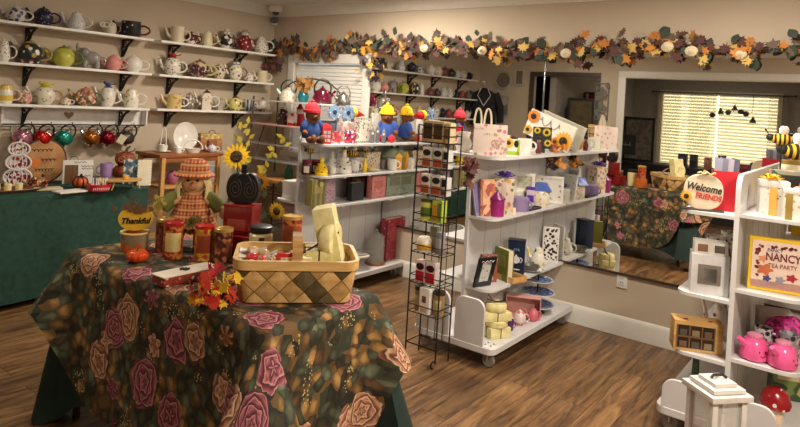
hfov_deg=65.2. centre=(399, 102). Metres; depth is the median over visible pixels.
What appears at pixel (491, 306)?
gift box
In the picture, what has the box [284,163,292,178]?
bottle
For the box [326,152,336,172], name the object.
jar
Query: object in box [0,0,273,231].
wall
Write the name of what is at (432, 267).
gift box
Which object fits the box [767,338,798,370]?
teapot
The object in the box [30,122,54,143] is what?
teapot
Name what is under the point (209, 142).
wooden box
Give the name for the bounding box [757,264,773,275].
flower
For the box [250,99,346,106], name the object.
shelf
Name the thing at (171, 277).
gift box
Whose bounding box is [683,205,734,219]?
shelf
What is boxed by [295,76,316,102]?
vase
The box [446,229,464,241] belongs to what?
shelf
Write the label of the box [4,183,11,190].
votive candle
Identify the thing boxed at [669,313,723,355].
chest
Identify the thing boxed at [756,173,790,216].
gift box
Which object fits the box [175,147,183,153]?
cup
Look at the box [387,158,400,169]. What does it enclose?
mug
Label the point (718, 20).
wall
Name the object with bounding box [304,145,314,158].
ornament
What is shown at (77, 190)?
card stack
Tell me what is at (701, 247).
picture
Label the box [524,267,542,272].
saucer
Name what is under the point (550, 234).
panel
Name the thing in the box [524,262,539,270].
dish
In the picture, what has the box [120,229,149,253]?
pot
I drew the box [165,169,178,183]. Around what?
teapot
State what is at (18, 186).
votive candle
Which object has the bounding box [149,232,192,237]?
shelf
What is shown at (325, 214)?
gift box
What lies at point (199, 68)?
teapot
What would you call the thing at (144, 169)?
card
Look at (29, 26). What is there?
wall shelf
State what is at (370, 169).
dish
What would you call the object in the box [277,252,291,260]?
pouch
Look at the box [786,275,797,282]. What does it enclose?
flower
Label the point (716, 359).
shelf
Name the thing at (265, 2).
ceiling
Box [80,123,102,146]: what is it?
teapot
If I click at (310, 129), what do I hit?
teddy bear
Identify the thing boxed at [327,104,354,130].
flowers
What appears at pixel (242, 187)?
pumpkin
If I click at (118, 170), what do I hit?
stack
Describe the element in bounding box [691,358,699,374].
book
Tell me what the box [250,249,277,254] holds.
candy
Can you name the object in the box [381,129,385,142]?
figure
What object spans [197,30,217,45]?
teapot
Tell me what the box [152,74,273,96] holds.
wall shelf
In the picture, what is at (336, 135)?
mug
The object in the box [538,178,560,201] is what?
picture
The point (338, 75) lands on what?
blind
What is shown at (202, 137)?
box
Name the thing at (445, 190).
wire basket
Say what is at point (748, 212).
shelf
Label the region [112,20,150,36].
teapot
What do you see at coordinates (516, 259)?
picture
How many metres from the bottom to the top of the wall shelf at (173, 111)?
0.170 m
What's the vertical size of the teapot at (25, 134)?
0.202 m
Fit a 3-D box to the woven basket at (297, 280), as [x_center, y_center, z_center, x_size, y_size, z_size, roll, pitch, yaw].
[-0.399,0.614,2.402,0.461,0.230,0.307,4,0,-10]
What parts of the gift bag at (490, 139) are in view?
rope handle, rope handle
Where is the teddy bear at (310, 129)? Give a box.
[300,99,324,143]
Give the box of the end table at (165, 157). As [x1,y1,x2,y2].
[135,150,223,237]
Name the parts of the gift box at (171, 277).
lid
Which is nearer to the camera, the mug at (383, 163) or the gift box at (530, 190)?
the gift box at (530, 190)
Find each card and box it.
[123,159,137,183]
[137,160,151,185]
[714,156,722,170]
[720,157,728,170]
[726,157,734,171]
[732,158,739,171]
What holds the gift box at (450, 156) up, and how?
on the wire rack at (440, 281)
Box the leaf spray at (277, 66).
[262,47,285,72]
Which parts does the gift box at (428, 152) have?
orange panel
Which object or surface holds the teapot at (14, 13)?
on the wall shelf at (29, 26)
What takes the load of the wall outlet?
attached to the wall at (718, 20)
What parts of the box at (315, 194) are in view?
title panel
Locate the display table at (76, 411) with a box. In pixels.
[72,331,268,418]
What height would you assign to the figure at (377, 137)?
0.161 m
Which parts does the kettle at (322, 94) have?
handle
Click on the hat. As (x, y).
(357, 113)
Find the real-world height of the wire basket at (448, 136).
0.051 m
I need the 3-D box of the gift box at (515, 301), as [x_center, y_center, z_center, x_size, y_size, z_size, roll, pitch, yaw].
[0.832,1.372,4.221,0.230,0.140,0.093,4,0,12]
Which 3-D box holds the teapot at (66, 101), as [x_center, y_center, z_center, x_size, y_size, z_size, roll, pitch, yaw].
[-2.610,-0.012,4.885,0.068,0.064,0.104,3,0,34]
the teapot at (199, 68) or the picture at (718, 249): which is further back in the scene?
the teapot at (199, 68)
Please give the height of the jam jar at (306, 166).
0.113 m
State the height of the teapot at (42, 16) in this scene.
0.148 m
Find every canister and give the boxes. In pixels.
[155,216,174,252]
[162,219,183,259]
[194,223,214,260]
[212,226,233,262]
[282,214,302,241]
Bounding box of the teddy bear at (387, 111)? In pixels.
[375,102,398,142]
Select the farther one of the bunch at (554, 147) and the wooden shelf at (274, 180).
the wooden shelf at (274, 180)
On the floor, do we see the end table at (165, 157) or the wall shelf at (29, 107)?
the end table at (165, 157)
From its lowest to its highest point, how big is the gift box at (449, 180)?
0.110 m
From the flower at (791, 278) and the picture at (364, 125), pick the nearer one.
the flower at (791, 278)
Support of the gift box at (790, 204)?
on the display unit at (741, 300)
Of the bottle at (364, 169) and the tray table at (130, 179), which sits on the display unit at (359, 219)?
the bottle at (364, 169)
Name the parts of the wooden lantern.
corner post, corner post, corner post, corner post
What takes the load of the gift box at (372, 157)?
on the display unit at (359, 219)
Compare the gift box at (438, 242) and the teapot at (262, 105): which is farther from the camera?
the teapot at (262, 105)
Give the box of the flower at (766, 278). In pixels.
[763,276,770,281]
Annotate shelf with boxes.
[0,19,153,56]
[0,61,151,90]
[0,103,149,124]
[145,107,271,126]
[149,40,275,64]
[149,181,214,188]
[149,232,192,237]
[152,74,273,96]
[249,122,299,128]
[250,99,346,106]
[266,175,296,184]
[277,197,294,203]
[297,195,404,207]
[299,169,406,178]
[301,141,407,146]
[442,264,462,280]
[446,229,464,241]
[464,261,562,292]
[468,203,565,221]
[675,304,728,365]
[678,280,729,304]
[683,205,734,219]
[731,315,799,377]
[735,277,799,304]
[739,204,799,225]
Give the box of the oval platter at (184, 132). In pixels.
[173,122,197,149]
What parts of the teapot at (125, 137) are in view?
handle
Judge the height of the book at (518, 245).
0.233 m
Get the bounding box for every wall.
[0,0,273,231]
[262,0,799,327]
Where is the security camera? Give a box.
[269,5,282,14]
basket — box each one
[87,177,111,191]
[183,139,202,152]
[233,231,358,302]
[408,300,450,319]
[410,271,452,288]
[412,242,454,257]
[414,211,456,225]
[415,185,457,198]
[417,158,459,170]
[418,133,461,144]
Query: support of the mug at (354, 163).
on the display unit at (359, 219)
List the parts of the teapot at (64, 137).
handle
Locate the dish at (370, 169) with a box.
[367,167,379,171]
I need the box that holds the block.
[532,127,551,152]
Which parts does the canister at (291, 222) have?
lid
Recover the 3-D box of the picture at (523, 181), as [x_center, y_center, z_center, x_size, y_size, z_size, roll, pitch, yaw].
[0.842,0.551,4.345,0.148,0.088,0.007,4,5,11]
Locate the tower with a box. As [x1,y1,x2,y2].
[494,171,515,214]
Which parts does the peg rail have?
hanging rod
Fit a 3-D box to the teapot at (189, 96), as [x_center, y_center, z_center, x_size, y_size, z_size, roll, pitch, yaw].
[-1.938,-0.019,5.755,0.159,0.161,0.086,3,0,2]
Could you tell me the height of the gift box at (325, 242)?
0.140 m
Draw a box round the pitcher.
[456,131,473,151]
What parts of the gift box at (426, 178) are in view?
orange panel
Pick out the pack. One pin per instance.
(48, 187)
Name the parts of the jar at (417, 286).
lid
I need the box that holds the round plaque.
[27,139,66,182]
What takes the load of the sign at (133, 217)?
in the pot at (130, 240)
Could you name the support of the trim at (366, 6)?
attached to the wall at (718, 20)
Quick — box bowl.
[185,147,201,152]
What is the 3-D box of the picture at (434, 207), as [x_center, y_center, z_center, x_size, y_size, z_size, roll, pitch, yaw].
[0.203,0.647,3.673,0.028,0.091,0.002,4,0,38]
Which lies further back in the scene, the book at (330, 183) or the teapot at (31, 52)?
the book at (330, 183)
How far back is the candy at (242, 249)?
2.40 m
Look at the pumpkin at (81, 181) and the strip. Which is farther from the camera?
the strip
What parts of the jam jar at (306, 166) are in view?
lid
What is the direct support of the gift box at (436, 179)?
on the wire rack at (440, 281)
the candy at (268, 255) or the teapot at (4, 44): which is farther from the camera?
the teapot at (4, 44)
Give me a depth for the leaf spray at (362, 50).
5.74 m
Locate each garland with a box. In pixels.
[11,174,48,186]
[268,26,799,70]
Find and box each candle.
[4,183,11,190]
[15,183,22,189]
[395,152,402,169]
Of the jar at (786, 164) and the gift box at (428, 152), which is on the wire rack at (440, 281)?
the gift box at (428, 152)
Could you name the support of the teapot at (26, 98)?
on the wall shelf at (29, 107)
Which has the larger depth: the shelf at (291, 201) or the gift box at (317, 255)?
the shelf at (291, 201)
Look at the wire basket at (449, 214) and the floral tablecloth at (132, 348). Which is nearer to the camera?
the floral tablecloth at (132, 348)
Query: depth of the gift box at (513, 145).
4.05 m
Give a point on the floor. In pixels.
(567, 374)
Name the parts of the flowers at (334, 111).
plate, plate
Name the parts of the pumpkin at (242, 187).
stem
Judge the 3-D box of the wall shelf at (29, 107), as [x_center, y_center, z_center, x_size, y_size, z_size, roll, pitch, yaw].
[-2.589,0.107,4.945,0.200,0.170,1.190,4,0,38]
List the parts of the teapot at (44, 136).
handle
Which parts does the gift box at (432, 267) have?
red panel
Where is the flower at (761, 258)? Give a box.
[758,255,767,261]
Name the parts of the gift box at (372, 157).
lid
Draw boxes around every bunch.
[187,261,243,309]
[549,143,565,152]
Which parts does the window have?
pane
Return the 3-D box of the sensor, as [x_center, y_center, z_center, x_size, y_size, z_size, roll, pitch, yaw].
[-1.327,-0.862,6.595,0.087,0.078,0.088,4,0,38]
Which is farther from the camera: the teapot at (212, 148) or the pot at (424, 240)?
the teapot at (212, 148)
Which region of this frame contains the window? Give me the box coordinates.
[279,54,371,159]
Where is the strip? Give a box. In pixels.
[542,57,546,112]
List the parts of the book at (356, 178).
title panel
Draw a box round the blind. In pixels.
[292,64,362,151]
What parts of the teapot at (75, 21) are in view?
spout, handle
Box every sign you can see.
[62,156,92,183]
[112,194,161,230]
[680,170,723,212]
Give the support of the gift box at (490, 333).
on the display unit at (481, 234)
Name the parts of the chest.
dark glass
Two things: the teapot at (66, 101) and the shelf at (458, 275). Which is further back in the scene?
the teapot at (66, 101)
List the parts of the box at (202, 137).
lid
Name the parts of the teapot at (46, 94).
spout, handle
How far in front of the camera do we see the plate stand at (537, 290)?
4.34 m
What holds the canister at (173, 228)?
on the floral tablecloth at (132, 348)
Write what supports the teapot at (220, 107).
on the wall shelf at (173, 111)
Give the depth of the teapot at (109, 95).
5.11 m
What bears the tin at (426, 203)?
on the wire rack at (440, 281)
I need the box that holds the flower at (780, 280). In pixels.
[775,277,784,283]
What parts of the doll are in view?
trouser leg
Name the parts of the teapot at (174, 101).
spout, handle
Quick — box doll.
[153,158,225,251]
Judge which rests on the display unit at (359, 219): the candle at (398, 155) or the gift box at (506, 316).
the candle at (398, 155)
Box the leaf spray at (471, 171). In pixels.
[460,155,479,189]
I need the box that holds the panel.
[542,226,559,261]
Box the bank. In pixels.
[320,124,331,143]
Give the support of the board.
on the display unit at (481, 234)
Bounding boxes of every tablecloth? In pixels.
[0,178,147,305]
[28,236,411,426]
[31,345,412,426]
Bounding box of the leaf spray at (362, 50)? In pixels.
[355,45,375,80]
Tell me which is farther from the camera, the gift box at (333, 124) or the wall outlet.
the gift box at (333, 124)
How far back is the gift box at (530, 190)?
4.29 m
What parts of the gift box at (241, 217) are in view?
lid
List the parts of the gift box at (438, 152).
orange panel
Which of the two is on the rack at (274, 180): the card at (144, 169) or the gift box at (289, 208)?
the gift box at (289, 208)
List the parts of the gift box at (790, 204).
lid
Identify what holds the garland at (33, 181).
on the tablecloth at (39, 230)
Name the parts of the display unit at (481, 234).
panel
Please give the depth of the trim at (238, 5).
6.24 m
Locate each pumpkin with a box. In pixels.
[72,174,88,187]
[126,246,148,262]
[226,164,260,203]
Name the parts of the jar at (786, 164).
lid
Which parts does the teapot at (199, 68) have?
spout, handle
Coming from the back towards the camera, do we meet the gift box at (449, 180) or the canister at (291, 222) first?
the gift box at (449, 180)
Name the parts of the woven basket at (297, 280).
arched handle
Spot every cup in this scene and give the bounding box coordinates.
[159,144,167,150]
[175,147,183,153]
[707,234,725,240]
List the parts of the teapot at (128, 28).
spout, handle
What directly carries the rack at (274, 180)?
on the floor
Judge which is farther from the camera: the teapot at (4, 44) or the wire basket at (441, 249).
the teapot at (4, 44)
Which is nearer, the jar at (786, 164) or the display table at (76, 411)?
the display table at (76, 411)
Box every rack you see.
[247,78,346,228]
[405,124,462,369]
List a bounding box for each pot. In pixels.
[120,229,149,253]
[416,235,431,251]
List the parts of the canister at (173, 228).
lid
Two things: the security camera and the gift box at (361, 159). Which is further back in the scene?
the security camera
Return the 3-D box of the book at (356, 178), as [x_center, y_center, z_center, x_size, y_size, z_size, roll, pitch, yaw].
[-0.347,0.698,5.290,0.062,0.194,0.245,4,0,38]
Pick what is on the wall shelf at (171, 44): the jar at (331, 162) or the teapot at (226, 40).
the teapot at (226, 40)
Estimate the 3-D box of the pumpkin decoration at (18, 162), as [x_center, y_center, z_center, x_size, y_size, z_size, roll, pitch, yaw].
[-2.747,0.431,4.499,0.188,0.348,0.020,4,0,-28]
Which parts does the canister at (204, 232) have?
lid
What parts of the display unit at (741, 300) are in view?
panel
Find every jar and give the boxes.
[249,224,272,241]
[277,107,287,124]
[301,159,311,174]
[311,159,319,173]
[314,158,327,175]
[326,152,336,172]
[336,149,351,173]
[414,284,423,310]
[433,289,445,316]
[534,182,551,207]
[778,159,799,170]
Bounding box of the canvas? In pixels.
[523,109,577,152]
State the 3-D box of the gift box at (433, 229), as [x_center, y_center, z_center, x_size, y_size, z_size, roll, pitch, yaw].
[0.208,0.816,3.735,0.050,0.150,0.042,4,0,38]
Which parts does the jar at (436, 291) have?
lid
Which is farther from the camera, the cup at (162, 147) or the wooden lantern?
the cup at (162, 147)
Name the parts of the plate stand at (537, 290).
plate, plate, plate, post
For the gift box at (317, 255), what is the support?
in the woven basket at (297, 280)
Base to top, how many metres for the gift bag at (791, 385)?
0.200 m
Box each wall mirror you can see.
[369,51,544,233]
[541,52,799,313]
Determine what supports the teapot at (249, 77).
on the wall shelf at (176, 77)
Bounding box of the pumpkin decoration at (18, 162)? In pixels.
[2,138,32,185]
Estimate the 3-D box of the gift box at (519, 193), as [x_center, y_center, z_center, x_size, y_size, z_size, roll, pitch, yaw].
[0.837,0.667,4.347,0.042,0.100,0.160,4,0,38]
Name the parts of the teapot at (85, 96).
spout, handle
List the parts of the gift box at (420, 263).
red panel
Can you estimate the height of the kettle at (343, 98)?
0.179 m
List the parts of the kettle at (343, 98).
handle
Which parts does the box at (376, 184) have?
title panel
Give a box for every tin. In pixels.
[232,234,248,258]
[420,197,434,220]
[490,190,505,216]
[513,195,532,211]
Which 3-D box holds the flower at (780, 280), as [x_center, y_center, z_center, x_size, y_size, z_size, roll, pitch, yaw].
[1.788,0.835,2.936,0.041,0.034,0.002,4,0,25]
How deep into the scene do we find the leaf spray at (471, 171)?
3.79 m
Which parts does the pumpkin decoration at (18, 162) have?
pumpkin plate, pumpkin plate, pumpkin plate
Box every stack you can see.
[52,188,87,193]
[112,146,135,177]
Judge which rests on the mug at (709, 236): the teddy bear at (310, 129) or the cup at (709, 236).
the cup at (709, 236)
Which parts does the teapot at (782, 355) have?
spout, lid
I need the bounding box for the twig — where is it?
[303,232,338,253]
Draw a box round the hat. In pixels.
[353,108,364,117]
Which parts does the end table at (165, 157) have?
leg, leg, leg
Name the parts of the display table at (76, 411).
leg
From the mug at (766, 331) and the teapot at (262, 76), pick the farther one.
the teapot at (262, 76)
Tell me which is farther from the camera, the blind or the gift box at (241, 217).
the blind
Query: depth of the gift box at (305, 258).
2.31 m
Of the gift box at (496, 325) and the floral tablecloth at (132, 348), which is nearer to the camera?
the floral tablecloth at (132, 348)
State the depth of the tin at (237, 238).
2.84 m
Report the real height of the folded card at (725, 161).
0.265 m
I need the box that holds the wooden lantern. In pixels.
[682,373,753,426]
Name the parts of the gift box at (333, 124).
pane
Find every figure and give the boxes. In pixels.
[296,104,304,125]
[370,127,374,142]
[375,124,379,142]
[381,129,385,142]
[535,137,541,153]
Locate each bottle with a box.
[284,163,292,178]
[362,158,366,171]
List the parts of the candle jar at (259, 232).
glass, lid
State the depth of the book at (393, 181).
5.45 m
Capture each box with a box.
[93,176,114,182]
[151,262,217,287]
[196,130,222,149]
[206,140,216,151]
[223,202,261,234]
[282,179,295,199]
[282,202,294,225]
[285,253,311,260]
[305,244,332,260]
[312,203,345,260]
[318,221,341,253]
[321,120,336,130]
[338,122,353,141]
[349,156,363,170]
[354,117,371,142]
[358,150,380,168]
[370,113,385,140]
[415,258,429,281]
[418,286,433,314]
[420,173,433,193]
[422,120,449,142]
[422,147,433,166]
[425,261,439,284]
[430,226,440,252]
[431,175,444,195]
[431,199,446,223]
[433,148,446,168]
[435,231,445,254]
[441,177,451,196]
[442,150,453,168]
[445,123,455,143]
[481,253,497,281]
[484,324,510,339]
[485,299,506,312]
[485,309,511,321]
[485,321,506,328]
[506,138,519,154]
[506,291,540,320]
[514,191,526,196]
[526,186,534,205]
[688,248,729,297]
[693,237,728,256]
[746,234,799,295]
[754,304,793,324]
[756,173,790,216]
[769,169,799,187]
[782,187,799,220]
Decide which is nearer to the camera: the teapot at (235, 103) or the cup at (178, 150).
the cup at (178, 150)
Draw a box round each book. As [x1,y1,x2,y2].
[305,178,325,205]
[325,178,335,202]
[346,175,367,196]
[347,181,363,200]
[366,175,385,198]
[379,217,396,260]
[382,173,400,195]
[479,179,494,215]
[495,245,514,282]
[508,237,526,274]
[691,358,699,374]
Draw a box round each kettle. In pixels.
[276,79,296,101]
[312,78,335,103]
[333,85,350,104]
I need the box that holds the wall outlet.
[616,274,627,288]
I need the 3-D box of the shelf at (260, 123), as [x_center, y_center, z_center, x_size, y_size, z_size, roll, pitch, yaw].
[-0.984,0.225,5.921,0.960,0.012,0.360,4,0,38]
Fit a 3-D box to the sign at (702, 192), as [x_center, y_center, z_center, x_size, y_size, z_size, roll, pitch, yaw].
[1.508,0.435,3.122,0.203,0.204,0.060,3,0,18]
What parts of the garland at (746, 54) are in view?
stem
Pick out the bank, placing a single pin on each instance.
(326, 129)
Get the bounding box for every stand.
[155,126,169,151]
[355,249,369,270]
[520,274,554,313]
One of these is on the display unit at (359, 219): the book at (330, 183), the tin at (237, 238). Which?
the book at (330, 183)
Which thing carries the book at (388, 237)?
on the display unit at (359, 219)
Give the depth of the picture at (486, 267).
3.82 m
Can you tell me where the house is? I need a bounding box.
[381,145,400,168]
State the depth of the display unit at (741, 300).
3.02 m
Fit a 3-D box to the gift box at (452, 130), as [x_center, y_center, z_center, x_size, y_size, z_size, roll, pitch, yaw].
[0.295,0.180,3.660,0.036,0.120,0.062,4,0,38]
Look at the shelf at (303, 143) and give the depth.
4.95 m
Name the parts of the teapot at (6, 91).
handle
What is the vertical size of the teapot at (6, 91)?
0.149 m
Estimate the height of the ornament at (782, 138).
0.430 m
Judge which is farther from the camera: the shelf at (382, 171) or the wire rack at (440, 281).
the shelf at (382, 171)
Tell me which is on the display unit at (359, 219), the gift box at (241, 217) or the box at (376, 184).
the box at (376, 184)
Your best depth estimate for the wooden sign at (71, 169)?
4.78 m
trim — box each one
[183,0,274,16]
[275,0,611,17]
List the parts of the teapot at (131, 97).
spout, handle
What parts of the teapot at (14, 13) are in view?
spout, handle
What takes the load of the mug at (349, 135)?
on the display unit at (359, 219)
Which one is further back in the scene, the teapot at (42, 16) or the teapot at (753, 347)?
the teapot at (42, 16)
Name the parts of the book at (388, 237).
title panel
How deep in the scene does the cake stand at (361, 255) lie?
5.14 m
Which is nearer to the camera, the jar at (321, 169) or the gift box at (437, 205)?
the gift box at (437, 205)
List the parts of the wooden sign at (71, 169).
brown panel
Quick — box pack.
[33,186,62,190]
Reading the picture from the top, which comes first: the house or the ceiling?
the ceiling
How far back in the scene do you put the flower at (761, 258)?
2.97 m
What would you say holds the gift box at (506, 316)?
on the gift box at (496, 325)
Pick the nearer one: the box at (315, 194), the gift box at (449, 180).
the gift box at (449, 180)
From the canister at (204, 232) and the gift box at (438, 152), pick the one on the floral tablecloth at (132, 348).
the canister at (204, 232)
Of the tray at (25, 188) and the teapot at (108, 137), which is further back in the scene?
the teapot at (108, 137)
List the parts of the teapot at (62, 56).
spout, handle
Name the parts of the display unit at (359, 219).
panel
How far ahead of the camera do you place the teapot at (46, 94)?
4.72 m
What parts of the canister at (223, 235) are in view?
lid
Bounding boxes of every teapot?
[0,5,33,21]
[0,38,16,61]
[0,83,21,103]
[9,39,52,63]
[9,122,35,143]
[13,89,38,103]
[25,6,60,25]
[25,81,63,104]
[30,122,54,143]
[44,45,83,66]
[52,122,75,147]
[58,97,74,104]
[60,10,92,29]
[67,86,103,105]
[76,43,105,68]
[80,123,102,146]
[93,81,121,106]
[98,123,118,146]
[100,20,120,33]
[101,54,127,70]
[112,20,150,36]
[116,87,146,107]
[116,124,136,146]
[118,55,149,71]
[158,52,187,74]
[160,94,188,108]
[164,26,190,42]
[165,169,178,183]
[180,92,198,108]
[183,59,216,77]
[184,31,201,43]
[193,89,219,109]
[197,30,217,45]
[204,144,219,151]
[209,63,229,78]
[213,98,227,109]
[215,28,237,48]
[224,59,246,79]
[224,95,246,110]
[233,30,255,50]
[242,72,256,80]
[242,99,257,110]
[250,35,273,52]
[253,70,271,82]
[254,97,271,111]
[510,309,529,325]
[525,307,541,321]
[527,246,550,265]
[736,331,771,362]
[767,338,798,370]
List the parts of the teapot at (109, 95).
spout, handle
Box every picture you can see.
[210,167,214,177]
[359,120,370,140]
[374,115,380,136]
[387,162,395,166]
[432,205,436,220]
[479,262,491,281]
[514,255,521,262]
[517,176,531,188]
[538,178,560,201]
[698,243,707,251]
[715,246,724,253]
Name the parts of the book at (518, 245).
lid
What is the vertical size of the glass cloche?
0.299 m
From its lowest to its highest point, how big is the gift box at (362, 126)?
0.206 m
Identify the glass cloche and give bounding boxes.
[364,229,384,265]
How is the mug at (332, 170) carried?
on the display unit at (359, 219)
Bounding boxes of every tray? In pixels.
[0,185,45,193]
[104,177,141,182]
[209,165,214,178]
[256,171,283,176]
[497,272,526,283]
[529,205,541,210]
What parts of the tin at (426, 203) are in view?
lid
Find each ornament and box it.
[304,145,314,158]
[344,146,358,156]
[360,146,375,150]
[764,126,792,168]
[776,133,799,159]
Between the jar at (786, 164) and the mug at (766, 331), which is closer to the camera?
the mug at (766, 331)
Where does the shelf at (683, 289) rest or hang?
attached to the display unit at (741, 300)
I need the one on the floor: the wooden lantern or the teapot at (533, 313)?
the wooden lantern
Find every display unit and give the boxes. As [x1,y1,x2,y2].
[277,137,407,279]
[414,149,572,366]
[656,165,799,426]
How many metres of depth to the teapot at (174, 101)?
5.58 m
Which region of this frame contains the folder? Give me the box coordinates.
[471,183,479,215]
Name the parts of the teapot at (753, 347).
spout, lid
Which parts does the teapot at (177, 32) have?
spout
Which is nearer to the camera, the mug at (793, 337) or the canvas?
the mug at (793, 337)
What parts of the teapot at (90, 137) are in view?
handle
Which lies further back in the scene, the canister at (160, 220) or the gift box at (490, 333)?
the gift box at (490, 333)
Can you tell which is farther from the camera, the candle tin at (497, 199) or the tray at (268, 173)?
the tray at (268, 173)
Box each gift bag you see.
[472,108,507,156]
[702,299,727,340]
[711,169,740,211]
[767,372,799,401]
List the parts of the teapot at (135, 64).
handle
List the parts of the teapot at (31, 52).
spout, handle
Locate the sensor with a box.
[270,17,277,24]
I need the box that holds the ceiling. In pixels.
[245,0,363,5]
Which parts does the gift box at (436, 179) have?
orange panel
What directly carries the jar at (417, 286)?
on the wire rack at (440, 281)
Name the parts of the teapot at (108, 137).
handle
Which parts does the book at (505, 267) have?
title panel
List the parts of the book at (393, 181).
title panel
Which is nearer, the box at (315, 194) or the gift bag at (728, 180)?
the gift bag at (728, 180)
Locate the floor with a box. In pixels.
[0,241,699,426]
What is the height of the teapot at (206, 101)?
0.194 m
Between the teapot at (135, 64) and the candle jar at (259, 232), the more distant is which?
the teapot at (135, 64)
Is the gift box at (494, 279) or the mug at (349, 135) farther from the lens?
the mug at (349, 135)
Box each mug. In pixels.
[96,162,112,176]
[287,113,300,125]
[329,167,338,174]
[331,131,343,143]
[344,130,359,143]
[350,159,362,172]
[380,159,386,168]
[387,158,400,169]
[507,318,515,330]
[518,138,536,153]
[707,234,730,262]
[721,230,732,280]
[754,324,778,348]
[779,330,799,355]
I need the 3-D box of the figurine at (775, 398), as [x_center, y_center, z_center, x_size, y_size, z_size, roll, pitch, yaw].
[1.766,1.417,2.943,0.134,0.166,0.134,4,0,38]
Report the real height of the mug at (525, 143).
0.101 m
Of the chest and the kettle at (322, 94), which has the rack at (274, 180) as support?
the kettle at (322, 94)
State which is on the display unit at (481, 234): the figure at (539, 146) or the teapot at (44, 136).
the figure at (539, 146)
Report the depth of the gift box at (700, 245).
3.08 m
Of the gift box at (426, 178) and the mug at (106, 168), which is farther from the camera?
the mug at (106, 168)
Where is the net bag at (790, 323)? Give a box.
[763,316,799,347]
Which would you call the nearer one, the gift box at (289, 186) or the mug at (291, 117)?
the gift box at (289, 186)
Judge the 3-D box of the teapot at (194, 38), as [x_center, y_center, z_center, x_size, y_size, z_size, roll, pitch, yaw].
[-1.916,-0.595,5.738,0.111,0.123,0.170,4,0,34]
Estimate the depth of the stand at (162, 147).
5.33 m
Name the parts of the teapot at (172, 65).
spout, handle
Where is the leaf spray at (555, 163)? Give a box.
[545,156,566,170]
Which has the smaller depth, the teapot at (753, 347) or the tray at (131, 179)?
the teapot at (753, 347)
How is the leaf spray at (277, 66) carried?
hanging from the garland at (746, 54)
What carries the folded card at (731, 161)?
in the gift bag at (728, 180)
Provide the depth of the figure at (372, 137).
5.17 m
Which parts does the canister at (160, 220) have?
lid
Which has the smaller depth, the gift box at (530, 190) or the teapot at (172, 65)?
the gift box at (530, 190)
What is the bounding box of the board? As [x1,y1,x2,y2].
[536,175,563,204]
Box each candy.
[238,253,265,259]
[240,246,266,252]
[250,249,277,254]
[258,254,270,259]
[265,251,281,259]
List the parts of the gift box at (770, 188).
lid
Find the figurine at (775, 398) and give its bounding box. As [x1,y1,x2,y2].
[759,384,791,424]
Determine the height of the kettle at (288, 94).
0.211 m
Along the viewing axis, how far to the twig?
2.37 m
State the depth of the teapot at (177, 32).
5.58 m
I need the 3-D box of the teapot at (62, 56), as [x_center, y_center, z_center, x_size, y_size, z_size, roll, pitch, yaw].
[-2.613,-0.364,4.853,0.162,0.168,0.247,3,0,34]
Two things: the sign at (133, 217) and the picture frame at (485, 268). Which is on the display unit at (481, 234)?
the picture frame at (485, 268)
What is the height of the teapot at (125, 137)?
0.202 m
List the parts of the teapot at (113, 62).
handle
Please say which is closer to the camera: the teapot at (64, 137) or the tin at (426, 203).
the tin at (426, 203)
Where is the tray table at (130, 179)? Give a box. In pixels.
[104,177,141,190]
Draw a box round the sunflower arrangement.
[222,116,290,220]
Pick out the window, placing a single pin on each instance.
(339, 72)
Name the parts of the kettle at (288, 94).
handle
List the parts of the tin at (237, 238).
lid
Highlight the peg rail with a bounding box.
[0,106,147,126]
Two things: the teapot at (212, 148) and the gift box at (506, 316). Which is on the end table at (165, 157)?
the teapot at (212, 148)
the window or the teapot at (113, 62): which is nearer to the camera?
the teapot at (113, 62)
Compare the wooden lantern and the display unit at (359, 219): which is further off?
the display unit at (359, 219)
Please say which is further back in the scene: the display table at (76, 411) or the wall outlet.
the wall outlet
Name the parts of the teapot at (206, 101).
spout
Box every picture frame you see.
[472,256,497,287]
[517,172,535,191]
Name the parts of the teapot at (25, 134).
spout, handle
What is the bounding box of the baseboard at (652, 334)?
[272,227,674,350]
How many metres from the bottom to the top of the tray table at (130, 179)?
0.072 m
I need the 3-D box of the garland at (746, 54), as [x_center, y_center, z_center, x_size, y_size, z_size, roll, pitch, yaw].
[0.886,-0.438,4.811,5.792,0.351,0.138,4,0,38]
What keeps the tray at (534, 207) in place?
on the display unit at (481, 234)
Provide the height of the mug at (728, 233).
0.260 m
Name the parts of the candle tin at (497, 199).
roof lid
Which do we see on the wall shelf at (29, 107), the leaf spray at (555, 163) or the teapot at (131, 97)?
the teapot at (131, 97)
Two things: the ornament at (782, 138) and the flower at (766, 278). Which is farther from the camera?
the ornament at (782, 138)
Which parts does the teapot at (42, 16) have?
spout, handle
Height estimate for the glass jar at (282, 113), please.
0.165 m

